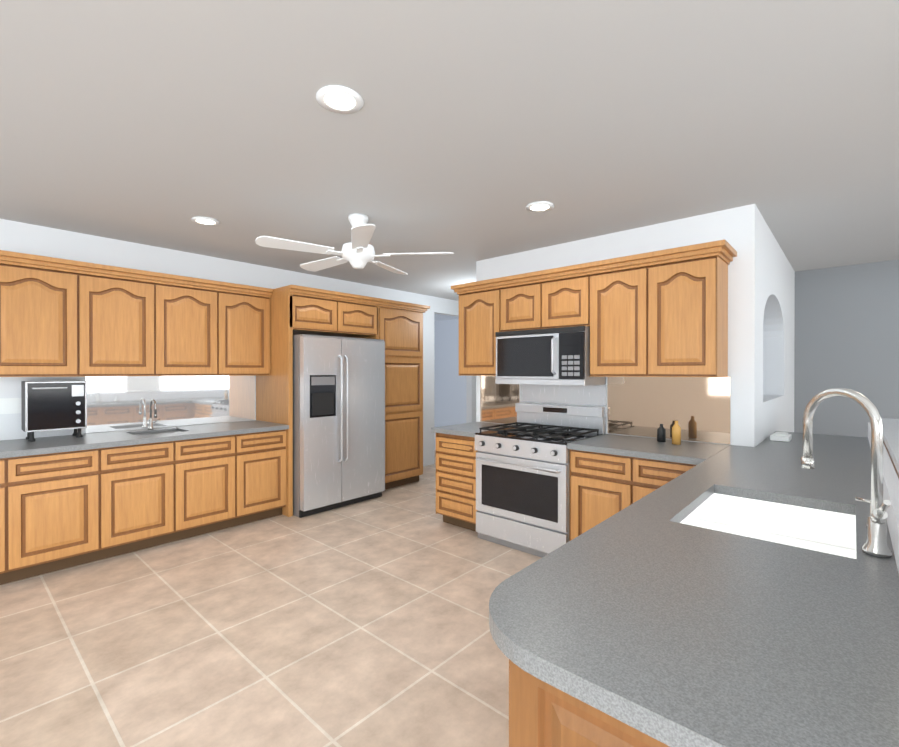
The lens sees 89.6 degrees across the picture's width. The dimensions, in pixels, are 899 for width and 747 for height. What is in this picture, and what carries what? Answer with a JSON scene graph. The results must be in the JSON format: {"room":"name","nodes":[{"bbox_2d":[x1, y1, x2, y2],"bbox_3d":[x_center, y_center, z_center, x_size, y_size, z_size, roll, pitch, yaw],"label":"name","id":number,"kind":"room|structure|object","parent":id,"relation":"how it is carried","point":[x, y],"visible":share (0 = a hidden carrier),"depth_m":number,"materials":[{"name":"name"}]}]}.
{"room":"kitchen","nodes":[
{"label":"kitchen","id":0,"kind":"room"},
{"bbox_2d":[0,219,475,465],"bbox_3d":[-2.495,0.116,4.581,0.120,2.600,10.100,0,0,42],"label":"wall","id":1,"kind":"structure","parent":0,"point":[21,237],"depth_m":4.39,"materials":[{"name":"white paint"}]},
{"bbox_2d":[0,398,20,413],"bbox_3d":[-3.384,0.250,3.484,0.011,0.120,0.160,0,0,42],"label":"switch plate","id":2,"kind":"object","parent":1,"relation":"attached to","point":[10,405],"visible":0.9,"depth_m":3.48,"materials":[{"name":"white plastic"}]},
{"bbox_2d":[0,250,272,376],"bbox_3d":[-2.671,-0.422,3.987,0.400,0.889,2.132,0,0,42],"label":"upper cabinet","id":3,"kind":"object","parent":1,"relation":"attached to","point":[59,317],"visible":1,"depth_m":3.74,"materials":[{"name":"brown wood"}]},
{"bbox_2d":[86,375,254,432],"bbox_3d":[-2.595,0.262,4.369,0.006,0.482,1.450,0,0,42],"label":"backsplash","id":4,"kind":"structure","parent":1,"relation":"attached to","point":[116,403],"depth_m":4.28,"materials":[{"name":"silver glass"}]},
{"bbox_2d":[270,289,339,336],"bbox_3d":[-1.652,-0.626,4.902,0.700,0.360,0.573,0,0,42],"label":"upper cabinet","id":5,"kind":"object","parent":1,"relation":"attached to","point":[292,313],"depth_m":4.63,"materials":[{"name":"brown wood"}]},
{"bbox_2d":[328,297,379,336],"bbox_3d":[-1.281,-0.627,5.317,0.700,0.360,0.572,0,0,42],"label":"upper cabinet","id":6,"kind":"object","parent":1,"relation":"attached to","point":[357,318],"depth_m":5.11,"materials":[{"name":"brown wood"}]},
{"bbox_2d":[0,450,541,746],"bbox_3d":[0.310,1.450,2.082,11.000,0.050,10.100,0,0,42],"label":"floor","id":7,"kind":"structure","parent":0,"point":[363,624],"depth_m":2.42,"materials":[{"name":"tile"}]},
{"bbox_2d":[0,456,23,584],"bbox_3d":[-3.345,0.988,3.030,0.674,0.868,0.634,0,0,42],"label":"base cabinet","id":8,"kind":"object","parent":7,"relation":"on","point":[12,469],"depth_m":3.02,"materials":[{"name":"brown wood"}]},
{"bbox_2d":[24,448,115,578],"bbox_3d":[-3.015,0.986,3.401,0.674,0.868,0.635,0,0,42],"label":"base cabinet","id":9,"kind":"object","parent":7,"relation":"on","point":[67,501],"depth_m":3.24,"materials":[{"name":"brown wood"}]},
{"bbox_2d":[0,420,287,459],"bbox_3d":[-2.830,0.530,3.567,0.703,0.040,2.980,0,0,42],"label":"countertop","id":10,"kind":"structure","parent":9,"relation":"on","point":[42,445],"depth_m":3.61,"materials":[{"name":"grey stone"}]},
{"bbox_2d":[21,381,86,441],"bbox_3d":[-3.086,0.284,3.540,0.285,0.449,0.360,0,0,42],"label":"countertop oven","id":11,"kind":"object","parent":10,"relation":"on","point":[52,405],"visible":1,"depth_m":3.46,"materials":[{"name":"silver metal"}]},
{"bbox_2d":[148,399,159,429],"bbox_3d":[-2.643,0.367,4.078,0.174,0.279,0.095,0,0,42],"label":"bar faucet","id":12,"kind":"object","parent":10,"relation":"on","point":[151,422],"visible":1,"depth_m":4.09,"materials":[{"name":"silver metal"}]},
{"bbox_2d":[116,440,187,555],"bbox_3d":[-2.684,0.985,3.771,0.674,0.868,0.635,0,0,42],"label":"base cabinet","id":13,"kind":"object","parent":7,"relation":"on","point":[152,479],"depth_m":3.62,"materials":[{"name":"brown wood"}]},
{"bbox_2d":[188,436,247,537],"bbox_3d":[-2.353,0.984,4.142,0.674,0.868,0.634,0,0,42],"label":"base cabinet","id":14,"kind":"object","parent":7,"relation":"on","point":[215,463],"depth_m":3.98,"materials":[{"name":"brown wood"}]},
{"bbox_2d":[244,428,287,522],"bbox_3d":[-2.045,0.982,4.487,0.674,0.868,0.566,0,0,42],"label":"base cabinet","id":15,"kind":"object","parent":7,"relation":"on","point":[265,453],"depth_m":4.32,"materials":[{"name":"brown wood"}]},
{"bbox_2d":[293,334,384,517],"bbox_3d":[-1.365,0.514,5.034,0.906,1.800,1.030,0,0,42],"label":"refrigerator","id":16,"kind":"object","parent":7,"relation":"on","point":[338,422],"visible":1,"depth_m":4.67,"materials":[{"name":"silver metal"}]},
{"bbox_2d":[352,305,423,489],"bbox_3d":[-0.848,0.301,5.806,0.700,2.220,0.778,0,0,42],"label":"tall cabinet","id":17,"kind":"object","parent":7,"relation":"on","point":[396,327],"depth_m":5.59,"materials":[{"name":"brown wood"}]},
{"bbox_2d":[475,403,605,556],"bbox_3d":[0.754,0.851,3.839,0.854,1.135,0.760,0,0,42],"label":"range","id":18,"kind":"object","parent":7,"relation":"on","point":[523,484],"visible":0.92,"depth_m":3.63,"materials":[{"name":"silver metal"}]},
{"bbox_2d":[431,422,729,540],"bbox_3d":[0.919,0.964,3.734,2.287,0.910,0.715,0,0,42],"label":"base cabinet","id":19,"kind":"object","parent":7,"relation":"on","point":[611,475],"visible":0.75,"depth_m":3.25,"materials":[{"name":"brown wood"}]},
{"bbox_2d":[657,424,665,441],"bbox_3d":[1.588,0.444,3.390,0.058,0.130,0.058,0,0,27],"label":"bottle","id":20,"kind":"object","parent":19,"relation":"on","point":[661,431],"depth_m":3.37,"materials":[{"name":"black glass"}]},
{"bbox_2d":[672,420,680,444],"bbox_3d":[1.638,0.425,3.266,0.058,0.170,0.058,0,0,27],"label":"bottle","id":21,"kind":"object","parent":19,"relation":"on","point":[676,433],"depth_m":3.24,"materials":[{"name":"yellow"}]},
{"bbox_2d":[489,418,898,746],"bbox_3d":[1.821,0.890,2.151,1.160,1.070,4.180,0,0,42],"label":"kitchen peninsula","id":22,"kind":"object","parent":7,"relation":"on","point":[736,596],"depth_m":0.97,"materials":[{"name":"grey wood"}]},
{"bbox_2d":[770,432,791,441],"bbox_3d":[2.540,0.482,3.466,0.120,0.054,0.180,0,0,42],"label":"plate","id":23,"kind":"object","parent":22,"relation":"on","point":[782,436],"visible":1,"depth_m":3.41,"materials":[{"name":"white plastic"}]},
{"bbox_2d":[801,388,891,557],"bbox_3d":[1.183,0.280,1.361,0.211,0.473,0.224,0,0,42],"label":"faucet","id":24,"kind":"object","parent":22,"relation":"on","point":[875,545],"visible":1,"depth_m":1.29,"materials":[{"name":"silver metal"}]},
{"bbox_2d":[855,497,870,528],"bbox_3d":[1.396,0.469,1.507,0.068,0.095,0.055,0,0,42],"label":"soap dispenser","id":25,"kind":"object","parent":22,"relation":"on","point":[862,500],"visible":0.15,"depth_m":1.52,"materials":[{"name":"silver metal"}]},
{"bbox_2d":[0,0,898,300],"bbox_3d":[0.310,-1.200,2.072,11.000,0.050,10.100,0,0,42],"label":"ceiling","id":26,"kind":"structure","parent":0,"point":[468,132],"depth_m":2.13,"materials":[{"name":"grey paint"}]},
{"bbox_2d":[191,216,219,225],"bbox_3d":[-1.881,-1.174,3.492,0.200,0.012,0.200,0,0,42],"label":"recessed light","id":27,"kind":"object","parent":26,"relation":"in","point":[206,221],"visible":0.96,"depth_m":3.48,"materials":[{"name":"white paint"}]},
{"bbox_2d":[316,85,363,113],"bbox_3d":[-0.469,-1.168,1.936,0.200,0.012,0.200,0,0,42],"label":"recessed light","id":28,"kind":"object","parent":26,"relation":"in","point":[339,99],"visible":1,"depth_m":1.93,"materials":[{"name":"white paint"}]},
{"bbox_2d":[255,213,453,274],"bbox_3d":[-0.731,-0.984,3.436,1.331,0.389,1.378,0,0,42],"label":"ceiling fan","id":29,"kind":"object","parent":26,"relation":"hanging from","point":[357,252],"visible":1,"depth_m":3.30,"materials":[{"name":"white paint"}]},
{"bbox_2d":[526,201,553,211],"bbox_3d":[0.636,-1.173,3.189,0.200,0.012,0.200,0,0,42],"label":"recessed light","id":30,"kind":"object","parent":26,"relation":"in","point":[540,206],"visible":1,"depth_m":3.18,"materials":[{"name":"white paint"}]},
{"bbox_2d":[434,314,465,449],"bbox_3d":[-0.587,0.199,7.958,1.530,2.410,1.020,0,0,42],"label":"wall","id":31,"kind":"structure","parent":0,"point":[449,395],"depth_m":8.07,"materials":[{"name":"grey paint"}]},
{"bbox_2d":[476,204,757,446],"bbox_3d":[1.241,0.118,4.007,2.460,2.600,0.120,0,0,42],"label":"wall","id":32,"kind":"structure","parent":0,"point":[736,228],"depth_m":3.25,"materials":[{"name":"white paint"}]},
{"bbox_2d":[520,384,606,405],"bbox_3d":[1.010,0.188,4.124,0.860,0.180,0.005,0,0,42],"label":"backsplash","id":33,"kind":"structure","parent":32,"relation":"attached to","point":[593,395],"depth_m":4.09,"materials":[{"name":"silver metal"}]},
{"bbox_2d":[451,239,736,376],"bbox_3d":[1.025,-0.422,3.845,2.360,0.889,0.400,0,0,42],"label":"upper cabinet","id":34,"kind":"object","parent":32,"relation":"attached to","point":[661,313],"visible":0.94,"depth_m":3.39,"materials":[{"name":"brown wood"}]},
{"bbox_2d":[495,326,605,385],"bbox_3d":[0.852,-0.140,3.945,0.852,0.467,0.465,0,0,42],"label":"over-the-range microwave","id":35,"kind":"object","parent":34,"relation":"attached to","point":[555,356],"visible":1,"depth_m":3.76,"materials":[{"name":"silver metal"}]},
{"bbox_2d":[480,376,730,443],"bbox_3d":[1.166,0.263,3.985,2.257,0.482,0.006,0,0,42],"label":"backsplash","id":36,"kind":"structure","parent":32,"relation":"attached to","point":[697,409],"depth_m":3.56,"materials":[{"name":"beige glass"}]},
{"bbox_2d":[757,210,794,444],"bbox_3d":[2.996,0.117,4.351,0.300,2.600,2.730,0,0,42],"label":"wall","id":37,"kind":"structure","parent":0,"point":[775,333],"depth_m":4.38,"materials":[{"name":"white paint"}]},
{"bbox_2d":[794,259,898,436],"bbox_3d":[3.579,0.112,5.740,11.000,2.600,0.120,0,0,42],"label":"wall","id":38,"kind":"structure","parent":0,"point":[846,326],"depth_m":4.96,"materials":[{"name":"grey paint"}]}
]}

